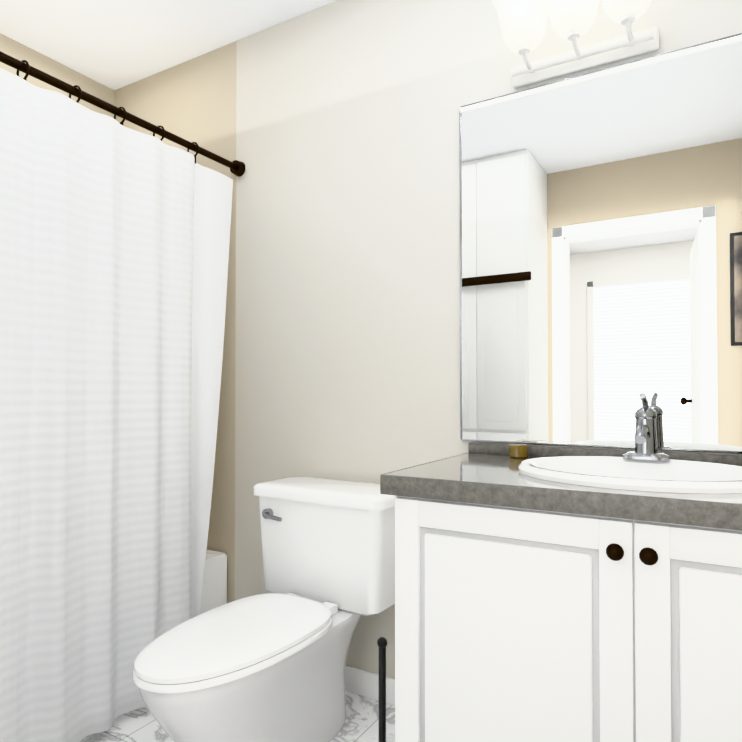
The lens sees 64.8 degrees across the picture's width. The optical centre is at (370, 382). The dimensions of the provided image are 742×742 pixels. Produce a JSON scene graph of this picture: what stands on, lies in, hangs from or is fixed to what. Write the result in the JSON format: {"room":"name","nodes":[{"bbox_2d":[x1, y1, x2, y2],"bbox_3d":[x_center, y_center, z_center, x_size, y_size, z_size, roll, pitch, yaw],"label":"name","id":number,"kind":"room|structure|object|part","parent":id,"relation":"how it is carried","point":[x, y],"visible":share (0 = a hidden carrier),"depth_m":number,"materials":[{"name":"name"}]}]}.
{"room":"bathroom","nodes":[
{"label":"bathroom","id":0,"kind":"room"},
{"bbox_2d":[0,33,113,117],"bbox_3d":[-2.388,-0.172,0.806,0.100,2.460,4.510,-1,-1,30],"label":"wall","id":1,"kind":"structure","parent":0,"point":[35,59],"depth_m":2.49,"materials":[{"name":"paint"}]},
{"bbox_2d":[0,0,335,89],"bbox_3d":[-1.102,-1.454,0.133,3.020,0.080,4.610,-1,-1,30],"label":"ceiling","id":2,"kind":"structure","parent":0,"point":[114,44],"depth_m":2.28,"materials":[{"name":"paint"}]},
{"bbox_2d":[79,691,394,741],"bbox_3d":[-1.102,1.086,0.091,3.020,0.080,4.610,-1,-1,30],"label":"floor","id":3,"kind":"structure","parent":0,"point":[361,723],"depth_m":1.82,"materials":[{"name":"tile"}]},
{"bbox_2d":[200,550,226,613],"bbox_3d":[-1.273,0.875,1.859,0.735,0.400,1.525,-1,-1,30],"label":"bathtub","id":4,"kind":"object","parent":3,"relation":"on","point":[214,591],"visible":0.15,"depth_m":2.27,"materials":[{"name":"white ceramic"}]},
{"bbox_2d":[133,476,394,741],"bbox_3d":[-0.279,0.703,1.663,0.519,0.738,0.842,-1,-1,30],"label":"toilet","id":5,"kind":"object","parent":3,"relation":"on","point":[267,667],"visible":0.94,"depth_m":1.67,"materials":[{"name":"white ceramic"}]},
{"bbox_2d":[377,637,386,741],"bbox_3d":[0.027,0.838,1.393,0.084,0.457,0.083,-1,-1,30],"label":"toilet brush","id":6,"kind":"object","parent":3,"relation":"on","point":[382,643],"visible":1,"depth_m":1.39,"materials":[{"name":"black metal"}]},
{"bbox_2d":[380,393,741,741],"bbox_3d":[0.615,0.536,1.301,1.057,1.059,0.596,-1,-1,30],"label":"bathroom vanity","id":7,"kind":"object","parent":3,"relation":"on","point":[554,594],"visible":1,"depth_m":1.16,"materials":[{"name":"white paint"}]},
{"bbox_2d":[114,0,741,678],"bbox_3d":[0.036,-0.152,2.058,3.020,2.460,0.100,-1,-1,30],"label":"wall","id":8,"kind":"structure","parent":0,"point":[334,126],"depth_m":2.08,"materials":[{"name":"paint"}]},
{"bbox_2d":[0,51,245,741],"bbox_3d":[-0.900,0.074,1.652,0.091,1.935,1.540,-1,-1,30],"label":"shower curtain","id":9,"kind":"object","parent":8,"relation":"attached to","point":[114,244],"visible":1,"depth_m":1.75,"materials":[{"name":"white fabric"}]},
{"bbox_3d":[-0.913,-0.847,1.675,0.060,0.092,1.540,-1,-1,30],"label":"rod","id":10,"kind":"part","parent":9,"relation":"part of","materials":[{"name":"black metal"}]},
{"bbox_2d":[344,665,394,705],"bbox_3d":[-0.454,1.039,2.261,1.750,0.085,0.012,-1,-1,30],"label":"baseboard","id":11,"kind":"structure","parent":8,"relation":"attached to","point":[364,683],"depth_m":1.99,"materials":[{"name":"white paint"}]},
{"bbox_2d":[492,0,658,87],"bbox_3d":[0.555,-0.995,1.593,0.446,0.205,0.202,-1,-1,30],"label":"wall lamp","id":12,"kind":"object","parent":8,"relation":"attached to","point":[523,24],"visible":1,"depth_m":1.60,"materials":[{"name":"white glass"}]},
{"bbox_2d":[459,33,741,453],"bbox_3d":[0.746,-0.349,1.580,1.074,1.061,0.013,-1,-1,30],"label":"mirror","id":13,"kind":"object","parent":8,"relation":"attached to","point":[600,250],"visible":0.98,"depth_m":1.63,"materials":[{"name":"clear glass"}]}
]}

